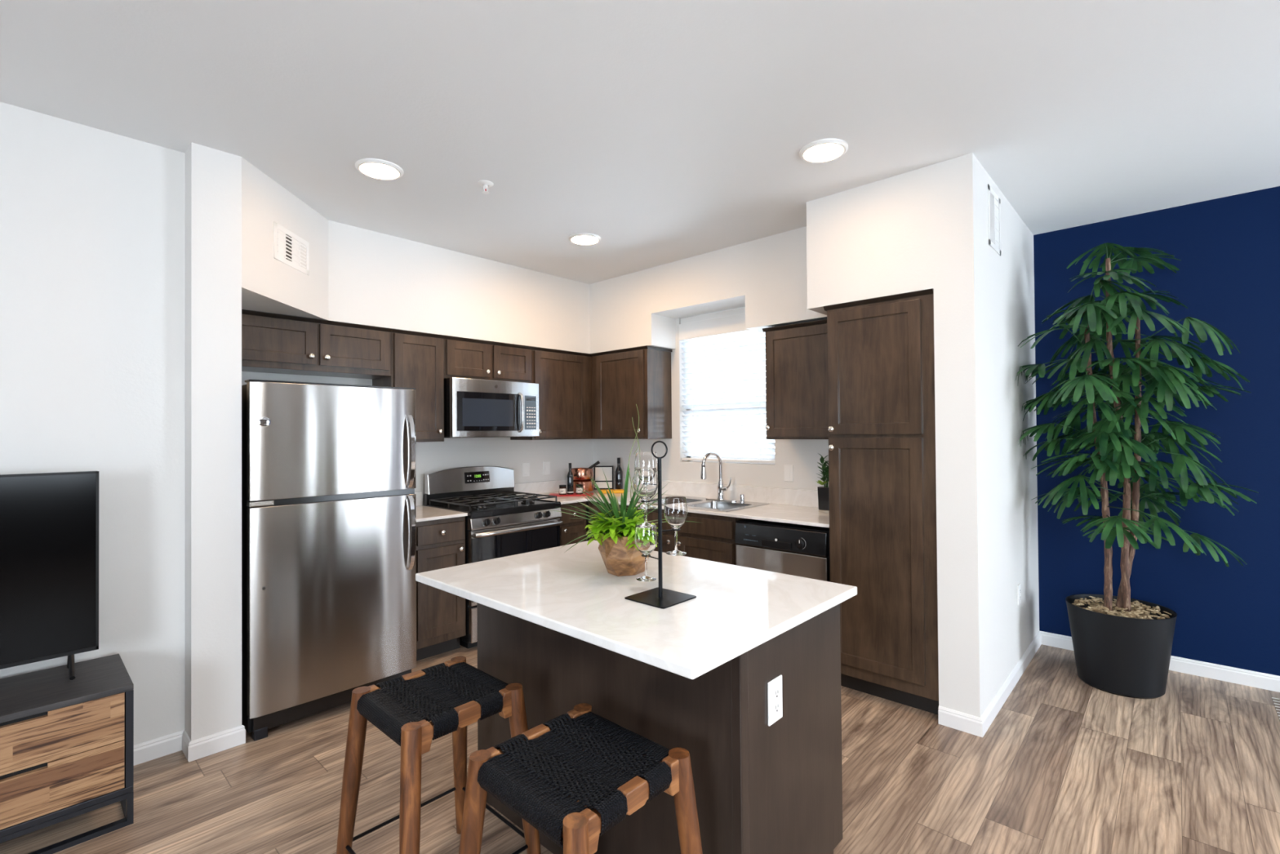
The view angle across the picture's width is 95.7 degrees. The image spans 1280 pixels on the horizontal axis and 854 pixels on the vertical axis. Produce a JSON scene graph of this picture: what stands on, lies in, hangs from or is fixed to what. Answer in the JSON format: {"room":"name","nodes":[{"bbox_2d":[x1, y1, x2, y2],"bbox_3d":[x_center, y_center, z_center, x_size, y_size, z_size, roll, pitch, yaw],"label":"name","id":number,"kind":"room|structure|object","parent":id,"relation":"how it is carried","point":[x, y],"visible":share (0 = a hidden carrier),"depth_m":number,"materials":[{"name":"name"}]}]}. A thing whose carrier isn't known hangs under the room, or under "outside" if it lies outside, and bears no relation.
{"room":"open-plan kitchen","nodes":[
{"label":"open-plan kitchen","id":0,"kind":"room"},
{"bbox_2d":[0,102,185,744],"bbox_3d":[-3.312,0.099,1.492,0.151,2.753,3.380,-1,-1,43],"label":"wall","id":1,"kind":"structure","parent":0,"point":[92,220],"depth_m":2.49,"materials":[{"name":"white paint"}]},
{"bbox_2d":[133,729,183,765],"bbox_3d":[-3.191,1.432,1.478,0.012,0.085,3.230,-1,-1,43],"label":"baseboard","id":2,"kind":"structure","parent":1,"relation":"attached to","point":[158,747],"depth_m":2.59,"materials":[{"name":"white wood"}]},
{"bbox_2d":[184,142,241,740],"bbox_3d":[-2.312,0.107,2.999,1.027,2.753,0.189,-1,-1,43],"label":"wall","id":3,"kind":"structure","parent":0,"point":[213,177],"depth_m":2.64,"materials":[{"name":"white paint"}]},
{"bbox_2d":[182,729,191,760],"bbox_3d":[-2.047,1.435,2.612,0.146,0.085,0.012,-1,-1,43],"label":"baseboard","id":4,"kind":"structure","parent":3,"relation":"attached to","point":[186,740],"depth_m":2.60,"materials":[{"name":"white wood"}]},
{"bbox_2d":[188,724,245,761],"bbox_3d":[-1.921,1.434,2.632,0.012,0.085,0.213,-1,-1,43],"label":"baseboard","id":5,"kind":"structure","parent":3,"relation":"attached to","point":[202,747],"depth_m":2.62,"materials":[{"name":"white wood"}]},
{"bbox_2d":[241,371,592,541],"bbox_3d":[-1.487,0.117,4.533,0.150,2.753,3.180,-1,-1,43],"label":"wall","id":6,"kind":"structure","parent":0,"point":[501,451],"depth_m":4.73,"materials":[{"name":"white paint"}]},
{"bbox_2d":[241,309,391,379],"bbox_3d":[-2.061,-0.491,3.554,0.353,0.312,0.958,-1,-1,43],"label":"upper cabinet","id":7,"kind":"object","parent":6,"relation":"attached to","point":[272,343],"visible":0.84,"depth_m":3.48,"materials":[{"name":"brown wood"}]},
{"bbox_2d":[372,328,444,441],"bbox_3d":[-1.606,-0.271,4.040,0.353,0.749,0.374,-1,-1,43],"label":"upper cabinet","id":8,"kind":"object","parent":6,"relation":"attached to","point":[417,358],"visible":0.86,"depth_m":3.96,"materials":[{"name":"brown wood"}]},
{"bbox_2d":[241,157,590,353],"bbox_3d":[-1.274,-0.958,4.028,0.877,0.617,2.726,-1,-1,43],"label":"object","id":9,"kind":"structure","parent":6,"relation":"attached to","point":[357,275],"depth_m":3.83,"materials":[{"name":"white paint"}]},
{"bbox_2d":[273,221,309,275],"bbox_3d":[-1.893,-0.963,3.151,0.004,0.190,0.335,0,-1,-2],"label":"air vent","id":10,"kind":"object","parent":9,"relation":"attached to","point":[286,244],"visible":1,"depth_m":3.13,"materials":[{"name":"white plastic"}]},
{"bbox_2d":[414,491,422,506],"bbox_3d":[-1.734,0.526,4.133,0.020,0.102,0.370,-1,-1,43],"label":"backsplash","id":11,"kind":"structure","parent":6,"relation":"attached to","point":[419,494],"depth_m":4.24,"materials":[{"name":"white tile"}]},
{"bbox_2d":[444,335,533,382],"bbox_3d":[-1.221,-0.494,4.459,0.353,0.299,0.759,-1,-1,43],"label":"upper cabinet","id":12,"kind":"object","parent":6,"relation":"attached to","point":[464,357],"visible":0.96,"depth_m":4.32,"materials":[{"name":"brown wood"}]},
{"bbox_2d":[444,377,539,437],"bbox_3d":[-1.175,-0.132,4.416,0.467,0.421,0.748,-1,-1,43],"label":"microwave oven","id":13,"kind":"object","parent":12,"relation":"attached to","point":[473,407],"visible":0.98,"depth_m":4.22,"materials":[{"name":"silver metal"}]},
{"bbox_2d":[522,462,529,476],"bbox_3d":[-0.974,0.363,4.963,0.008,0.117,0.072,-1,-1,43],"label":"outlet","id":14,"kind":"object","parent":6,"relation":"attached to","point":[526,466],"visible":1,"depth_m":4.96,"materials":[{"name":"white plastic"}]},
{"bbox_2d":[543,461,550,475],"bbox_3d":[-0.825,0.364,5.125,0.008,0.117,0.072,-1,-1,43],"label":"outlet","id":15,"kind":"object","parent":6,"relation":"attached to","point":[546,464],"visible":1,"depth_m":5.12,"materials":[{"name":"white plastic"}]},
{"bbox_2d":[510,346,592,439],"bbox_3d":[-0.644,-0.268,5.077,0.353,0.749,0.932,-1,-1,43],"label":"upper cabinet","id":16,"kind":"object","parent":6,"relation":"attached to","point":[563,378],"visible":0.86,"depth_m":4.87,"materials":[{"name":"brown wood"}]},
{"bbox_2d":[514,479,592,495],"bbox_3d":[-0.763,0.529,5.178,0.020,0.102,0.946,-1,-1,43],"label":"backsplash","id":17,"kind":"structure","parent":6,"relation":"attached to","point":[544,486],"depth_m":5.05,"materials":[{"name":"white tile"}]},
{"bbox_2d":[0,0,1279,284],"bbox_3d":[0.412,-1.371,1.056,7.800,0.120,7.800,-1,-1,43],"label":"ceiling","id":18,"kind":"structure","parent":0,"point":[664,131],"depth_m":2.29,"materials":[{"name":"white paint"}]},
{"bbox_2d":[355,158,403,180],"bbox_3d":[-1.290,-1.269,2.867,0.220,0.019,0.220,-1,-1,43],"label":"recessed light","id":19,"kind":"object","parent":18,"relation":"in","point":[375,168],"visible":1,"depth_m":2.84,"materials":[{"name":"white plastic"}]},
{"bbox_2d":[360,163,398,178],"bbox_3d":[-1.290,-1.268,2.867,0.176,0.017,0.176,-1,-1,43],"label":"diffuser","id":20,"kind":"object","parent":19,"relation":"attached to","point":[375,171],"depth_m":2.85,"materials":[{"name":"white plastic"}]},
{"bbox_2d":[477,180,493,194],"bbox_3d":[-0.811,-1.256,3.044,0.080,0.050,0.080,-1,-1,43],"label":"sprinkler","id":21,"kind":"object","parent":18,"relation":"attached to","point":[485,184],"visible":1,"depth_m":3.04,"materials":[{"name":"white plastic"}]},
{"bbox_2d":[568,232,600,244],"bbox_3d":[-0.373,-1.266,3.913,0.220,0.019,0.220,-1,-1,43],"label":"recessed light","id":22,"kind":"object","parent":18,"relation":"in","point":[580,238],"visible":1,"depth_m":3.88,"materials":[{"name":"white plastic"}]},
{"bbox_2d":[571,235,597,244],"bbox_3d":[-0.373,-1.264,3.913,0.176,0.017,0.176,-1,-1,43],"label":"diffuser","id":23,"kind":"object","parent":22,"relation":"attached to","point":[575,239],"depth_m":3.90,"materials":[{"name":"white plastic"}]},
{"bbox_2d":[799,138,848,163],"bbox_3d":[0.860,-1.288,2.714,0.220,0.019,0.220,-1,-1,43],"label":"recessed light","id":24,"kind":"object","parent":18,"relation":"in","point":[824,150],"visible":1,"depth_m":2.69,"materials":[{"name":"white plastic"}]},
{"bbox_2d":[804,143,843,161],"bbox_3d":[0.860,-1.286,2.714,0.176,0.017,0.176,-1,-1,43],"label":"diffuser","id":25,"kind":"object","parent":24,"relation":"attached to","point":[814,152],"depth_m":2.70,"materials":[{"name":"white plastic"}]},
{"bbox_2d":[0,644,1279,853],"bbox_3d":[0.434,1.502,1.027,7.800,0.120,7.800,-1,-1,43],"label":"floor","id":26,"kind":"structure","parent":0,"point":[1066,764],"depth_m":2.36,"materials":[{"name":"wood"}]},
{"bbox_2d":[0,653,133,853],"bbox_3d":[-2.591,1.215,1.719,0.450,0.515,1.598,-1,-1,43],"label":"media console","id":27,"kind":"object","parent":26,"relation":"on","point":[67,745],"visible":1,"depth_m":2.05,"materials":[{"name":"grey wood"}]},
{"bbox_2d":[0,471,98,679],"bbox_3d":[-2.576,0.565,1.847,0.171,0.782,1.242,-1,-1,43],"label":"television","id":28,"kind":"object","parent":27,"relation":"on","point":[49,522],"visible":1,"depth_m":2.19,"materials":[{"name":"black plastic"}]},
{"bbox_2d":[241,379,416,741],"bbox_3d":[-1.839,0.632,3.264,0.927,1.700,0.808,-1,-1,43],"label":"refrigerator","id":29,"kind":"object","parent":26,"relation":"on","point":[329,497],"visible":0.92,"depth_m":2.92,"materials":[{"name":"silver metal"}]},
{"bbox_2d":[336,655,541,853],"bbox_3d":[-0.622,1.131,1.787,0.495,0.653,0.450,-1,-1,43],"label":"bar stool","id":30,"kind":"object","parent":26,"relation":"on","point":[446,694],"visible":1,"depth_m":1.76,"materials":[{"name":"brown wood"}]},
{"bbox_2d":[416,515,465,660],"bbox_3d":[-1.490,1.040,3.909,0.668,0.892,0.357,-1,-1,43],"label":"base cabinet","id":31,"kind":"object","parent":26,"relation":"on","point":[440,543],"visible":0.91,"depth_m":3.70,"materials":[{"name":"brown wood"}]},
{"bbox_2d":[414,491,467,522],"bbox_3d":[-1.504,0.532,3.919,0.647,0.122,0.370,-1,-1,43],"label":"countertop","id":32,"kind":"structure","parent":31,"relation":"on","point":[424,513],"depth_m":3.84,"materials":[{"name":"white stone"}]},
{"bbox_2d":[423,465,563,648],"bbox_3d":[-1.070,0.895,4.293,0.718,1.185,0.763,-1,-1,43],"label":"gas range","id":33,"kind":"object","parent":26,"relation":"on","point":[500,523],"visible":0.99,"depth_m":4.19,"materials":[{"name":"silver metal"}]},
{"bbox_2d":[426,491,560,518],"bbox_3d":[-1.077,0.565,4.301,0.605,0.088,0.763,-1,-1,43],"label":"cooktop","id":34,"kind":"object","parent":33,"relation":"in","point":[477,504],"depth_m":4.22,"materials":[{"name":"black metal"}]},
{"bbox_2d":[559,501,586,546],"bbox_3d":[-0.740,1.043,4.718,0.668,0.892,0.300,-1,-1,43],"label":"base cabinet","id":35,"kind":"object","parent":26,"relation":"on","point":[573,526],"visible":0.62,"depth_m":4.51,"materials":[{"name":"brown wood"}]},
{"bbox_2d":[458,702,702,853],"bbox_3d":[-0.145,1.124,1.413,0.517,0.653,0.454,-1,-1,43],"label":"bar stool","id":36,"kind":"object","parent":26,"relation":"on","point":[564,780],"visible":1,"depth_m":1.38,"materials":[{"name":"black fabric"}]},
{"bbox_2d":[476,602,842,853],"bbox_3d":[0.027,1.014,2.116,1.243,0.885,0.649,-1,-1,43],"label":"kitchen island","id":37,"kind":"object","parent":26,"relation":"on","point":[760,730],"visible":0.41,"depth_m":1.69,"materials":[{"name":"black wood"}]},
{"bbox_2d":[415,539,857,679],"bbox_3d":[-0.057,0.556,2.057,1.311,0.028,0.902,-1,-1,43],"label":"island countertop","id":38,"kind":"structure","parent":37,"relation":"on","point":[735,610],"depth_m":1.81,"materials":[{"name":"white stone"}]},
{"bbox_2d":[546,404,697,576],"bbox_3d":[-0.065,0.228,2.175,0.509,0.629,0.492,0,-1,-26],"label":"centerpiece","id":39,"kind":"object","parent":38,"relation":"on","point":[615,530],"visible":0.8,"depth_m":2.10,"materials":[{"name":"green plant"}]},
{"bbox_2d":[624,440,696,608],"bbox_3d":[0.060,0.291,1.828,0.172,0.496,0.165,-1,-1,43],"label":"stand","id":40,"kind":"object","parent":38,"relation":"on","point":[659,597],"visible":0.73,"depth_m":1.82,"materials":[{"name":"black metal"}]},
{"bbox_2d":[632,466,657,528],"bbox_3d":[0.017,0.216,1.778,0.077,0.180,0.077,-1,-1,43],"label":"wine glass","id":41,"kind":"object","parent":40,"relation":"on","point":[645,482],"visible":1,"depth_m":1.75,"materials":[{"name":"clear glass"}]},
{"bbox_2d":[634,451,657,508],"bbox_3d":[0.020,0.172,1.879,0.077,0.180,0.077,-1,-1,43],"label":"wine glass","id":42,"kind":"object","parent":40,"relation":"on","point":[643,459],"visible":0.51,"depth_m":1.85,"materials":[{"name":"clear glass"}]},
{"bbox_2d":[634,522,657,581],"bbox_3d":[0.020,0.406,1.886,0.077,0.180,0.077,-1,-1,43],"label":"wine glass","id":43,"kind":"object","parent":40,"relation":"on","point":[646,540],"visible":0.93,"depth_m":1.86,"materials":[{"name":"clear glass"}]},
{"bbox_2d":[767,674,782,725],"bbox_3d":[0.370,0.748,1.586,0.006,0.117,0.072,-1,-1,43],"label":"outlet","id":44,"kind":"object","parent":37,"relation":"attached to","point":[775,682],"depth_m":1.58,"materials":[{"name":"white plastic"}]},
{"bbox_2d":[773,686,779,699],"bbox_3d":[0.373,0.729,1.584,0.002,0.033,0.033,-1,-1,43],"label":"receptacle","id":45,"kind":"object","parent":37,"relation":"attached to","point":[775,689],"depth_m":1.58,"materials":[{"name":"white plastic"}]},
{"bbox_2d":[773,701,779,714],"bbox_3d":[0.374,0.767,1.583,0.002,0.033,0.033,-1,-1,43],"label":"receptacle","id":46,"kind":"object","parent":37,"relation":"attached to","point":[775,704],"depth_m":1.58,"materials":[{"name":"white plastic"}]},
{"bbox_2d":[588,501,745,564],"bbox_3d":[0.295,1.032,4.384,1.399,0.892,0.668,-1,-1,43],"label":"base cabinet","id":47,"kind":"object","parent":26,"relation":"on","point":[712,538],"visible":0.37,"depth_m":3.87,"materials":[{"name":"brown wood"}]},
{"bbox_2d":[514,475,829,527],"bbox_3d":[0.204,0.515,4.280,2.661,0.136,0.946,-1,-1,43],"label":"countertop","id":48,"kind":"structure","parent":47,"relation":"on","point":[787,505],"depth_m":4.23,"materials":[{"name":"white stone"}]},
{"bbox_2d":[549,493,593,496],"bbox_3d":[-0.580,0.570,4.884,0.370,0.010,0.170,0,-1,-2],"label":"placemat","id":49,"kind":"object","parent":48,"relation":"on","point":[550,494],"visible":0.59,"depth_m":4.80,"materials":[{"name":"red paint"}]},
{"bbox_2d":[559,484,566,494],"bbox_3d":[-0.647,0.525,4.841,0.063,0.080,0.065,-1,-1,43],"label":"jar","id":50,"kind":"object","parent":49,"relation":"on","point":[562,488],"visible":1,"depth_m":4.82,"materials":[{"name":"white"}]},
{"bbox_2d":[567,462,573,494],"bbox_3d":[-0.588,0.434,4.878,0.054,0.262,0.054,-1,-1,43],"label":"bottle","id":51,"kind":"object","parent":49,"relation":"on","point":[570,475],"visible":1,"depth_m":4.86,"materials":[{"name":"black glass"}]},
{"bbox_2d":[576,484,583,493],"bbox_3d":[-0.511,0.525,4.893,0.063,0.080,0.065,-1,-1,43],"label":"jar","id":52,"kind":"object","parent":49,"relation":"on","point":[578,487],"visible":0.92,"depth_m":4.87,"materials":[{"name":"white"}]},
{"bbox_2d":[573,480,595,492],"bbox_3d":[-0.512,0.521,5.120,0.232,0.092,0.232,-1,-1,43],"label":"copper pan","id":53,"kind":"object","parent":48,"relation":"on","point":[588,486],"visible":0.5,"depth_m":5.03,"materials":[{"name":"brown metal"}]},
{"bbox_2d":[571,460,599,481],"bbox_3d":[-0.509,0.387,5.123,0.219,0.176,0.244,-1,-1,43],"label":"copper pot","id":54,"kind":"object","parent":53,"relation":"on","point":[580,474],"visible":0.85,"depth_m":5.03,"materials":[{"name":"brown metal"}]},
{"bbox_2d":[594,465,613,489],"bbox_3d":[-0.330,0.460,5.256,0.176,0.213,0.052,0,-1,-2],"label":"framed sign","id":55,"kind":"object","parent":48,"relation":"on","point":[599,477],"visible":0.81,"depth_m":5.25,"materials":[{"name":"black plastic"}]},
{"bbox_2d":[598,488,624,493],"bbox_3d":[-0.247,0.561,5.052,0.230,0.026,0.110,0,-1,-4],"label":"folded towel","id":56,"kind":"object","parent":48,"relation":"on","point":[615,491],"visible":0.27,"depth_m":5.00,"materials":[{"name":"orange fabric"}]},
{"bbox_2d":[614,457,622,488],"bbox_3d":[-0.189,0.425,5.176,0.069,0.300,0.069,-1,-1,43],"label":"bottle","id":57,"kind":"object","parent":48,"relation":"on","point":[619,473],"visible":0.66,"depth_m":5.15,"materials":[{"name":"black glass"}]},
{"bbox_2d":[629,493,769,511],"bbox_3d":[0.428,0.615,4.272,0.878,0.239,0.553,-1,-1,43],"label":"sink","id":58,"kind":"object","parent":48,"relation":"in","point":[698,503],"depth_m":4.25,"materials":[{"name":"grey metal"}]},
{"bbox_2d":[700,451,737,502],"bbox_3d":[0.557,0.369,4.327,0.276,0.372,0.226,-1,-1,43],"label":"kitchen faucet","id":59,"kind":"object","parent":48,"relation":"on","point":[721,488],"visible":1,"depth_m":4.36,"materials":[{"name":"silver metal"}]},
{"bbox_2d":[816,453,829,513],"bbox_3d":[1.196,0.359,3.732,0.120,0.381,0.123,-1,-1,43],"label":"potted plant","id":60,"kind":"object","parent":48,"relation":"on","point":[823,491],"visible":0.82,"depth_m":3.71,"materials":[{"name":"green plant"}]},
{"bbox_2d":[734,518,830,582],"bbox_3d":[1.039,1.030,3.687,0.636,0.867,0.660,-1,-1,43],"label":"dishwasher","id":61,"kind":"object","parent":26,"relation":"on","point":[789,548],"visible":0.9,"depth_m":3.44,"materials":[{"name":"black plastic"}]},
{"bbox_2d":[823,288,938,714],"bbox_3d":[1.463,0.389,3.277,0.569,2.137,0.704,-1,-1,43],"label":"pantry cabinet","id":62,"kind":"object","parent":26,"relation":"on","point":[882,415],"visible":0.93,"depth_m":3.02,"materials":[{"name":"brown wood"}]},
{"bbox_2d":[1015,242,1258,698],"bbox_3d":[2.696,0.193,3.193,0.968,2.507,0.985,-1,-1,43],"label":"potted palm","id":63,"kind":"object","parent":26,"relation":"on","point":[1122,644],"visible":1,"depth_m":3.12,"materials":[{"name":"green plant"}]},
{"bbox_2d":[663,496,688,555],"bbox_3d":[0.115,0.316,1.855,0.077,0.180,0.077,-1,-1,43],"label":"wine glass","id":64,"kind":"object","parent":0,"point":[675,510],"visible":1,"depth_m":1.83,"materials":[{"name":"clear glass"}]},
{"bbox_2d":[592,306,828,490],"bbox_3d":[0.780,0.099,4.496,3.224,2.753,0.150,-1,-1,43],"label":"wall","id":65,"kind":"structure","parent":0,"point":[802,454],"depth_m":4.71,"materials":[{"name":"white paint"}]},
{"bbox_2d":[590,345,671,439],"bbox_3d":[-0.091,-0.273,4.962,0.670,0.749,0.351,-1,-1,43],"label":"upper cabinet","id":66,"kind":"object","parent":65,"relation":"attached to","point":[624,379],"visible":0.95,"depth_m":4.80,"materials":[{"name":"brown wood"}]},
{"bbox_2d":[592,475,818,507],"bbox_3d":[0.527,0.506,4.612,2.640,0.116,0.020,-1,-1,43],"label":"backsplash","id":67,"kind":"structure","parent":65,"relation":"attached to","point":[798,497],"depth_m":4.35,"materials":[{"name":"white tile"}]},
{"bbox_2d":[589,226,826,353],"bbox_3d":[0.371,-0.966,4.569,2.553,0.617,0.305,-1,-1,43],"label":"soffit","id":68,"kind":"object","parent":65,"relation":"attached to","point":[767,276],"depth_m":4.29,"materials":[{"name":"white paint"}]},
{"bbox_2d":[685,340,774,463],"bbox_3d":[0.725,-0.321,4.589,0.883,1.205,0.040,-1,-1,43],"label":"window","id":69,"kind":"structure","parent":65,"relation":"in","point":[739,458],"depth_m":4.69,"materials":[{"name":"white"}]},
{"bbox_2d":[679,306,775,463],"bbox_3d":[0.674,-0.316,4.534,0.879,1.186,0.071,-1,-1,43],"label":"window blind","id":70,"kind":"object","parent":69,"relation":"attached to","point":[729,322],"visible":0.71,"depth_m":4.54,"materials":[{"name":"white plastic"}]},
{"bbox_2d":[783,464,793,481],"bbox_3d":[1.060,0.329,4.127,0.072,0.117,0.008,-1,-1,43],"label":"light switch","id":71,"kind":"object","parent":65,"relation":"attached to","point":[788,469],"visible":1,"depth_m":4.12,"materials":[{"name":"white plastic"}]},
{"bbox_2d":[762,319,828,439],"bbox_3d":[1.152,-0.295,3.809,0.613,0.749,0.351,-1,-1,43],"label":"upper cabinet","id":72,"kind":"object","parent":65,"relation":"attached to","point":[797,353],"visible":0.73,"depth_m":3.75,"materials":[{"name":"brown wood"}]},
{"bbox_2d":[932,152,1039,717],"bbox_3d":[2.158,0.077,3.479,0.179,2.753,1.865,-1,-1,43],"label":"wall","id":73,"kind":"structure","parent":0,"point":[987,536],"depth_m":2.84,"materials":[{"name":"white paint"}]},
{"bbox_2d":[806,164,933,315],"bbox_3d":[1.430,-0.988,3.340,0.672,0.614,0.665,-1,-1,43],"label":"soffit","id":74,"kind":"object","parent":73,"relation":"attached to","point":[874,239],"depth_m":3.08,"materials":[{"name":"white paint"}]},
{"bbox_2d":[937,705,982,737],"bbox_3d":[1.535,1.409,2.774,0.191,0.085,0.012,-1,-1,43],"label":"baseboard","id":75,"kind":"structure","parent":73,"relation":"attached to","point":[969,723],"depth_m":2.77,"materials":[{"name":"white"}]},
{"bbox_2d":[987,183,1000,255],"bbox_3d":[1.875,-1.089,3.061,0.004,0.310,0.270,-1,-1,43],"label":"air vent","id":76,"kind":"object","parent":73,"relation":"in","point":[993,201],"visible":1,"depth_m":3.05,"materials":[{"name":"white plastic"}]},
{"bbox_2d":[980,631,1041,736],"bbox_3d":[2.143,1.409,3.298,0.012,0.085,1.608,-1,-1,43],"label":"baseboard","id":77,"kind":"structure","parent":73,"relation":"attached to","point":[997,703],"depth_m":3.14,"materials":[{"name":"white wood"}]},
{"bbox_2d":[1017,582,1021,605],"bbox_3d":[2.229,0.982,3.401,0.009,0.117,0.072,-1,-1,43],"label":"outlet","id":78,"kind":"object","parent":73,"relation":"attached to","point":[1019,588],"visible":1,"depth_m":3.39,"materials":[{"name":"white plastic"}]},
{"bbox_2d":[1065,593,1177,698],"bbox_3d":[2.698,1.227,3.258,0.484,0.440,0.484,-1,-1,43],"label":"pot","id":79,"kind":"object","parent":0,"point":[1120,648],"depth_m":3.11,"materials":[{"name":"black plastic"}]},
{"bbox_2d":[1033,186,1279,675],"bbox_3d":[4.305,0.051,2.576,4.197,2.753,0.269,-1,-1,43],"label":"wall","id":80,"kind":"structure","parent":0,"point":[1228,248],"depth_m":3.35,"materials":[{"name":"blue paint"}]},
{"bbox_2d":[1039,630,1279,692],"bbox_3d":[4.165,1.386,2.510,4.047,0.085,0.012,-1,-1,43],"label":"baseboard","id":81,"kind":"structure","parent":80,"relation":"attached to","point":[1206,669],"depth_m":3.32,"materials":[{"name":"white wood"}]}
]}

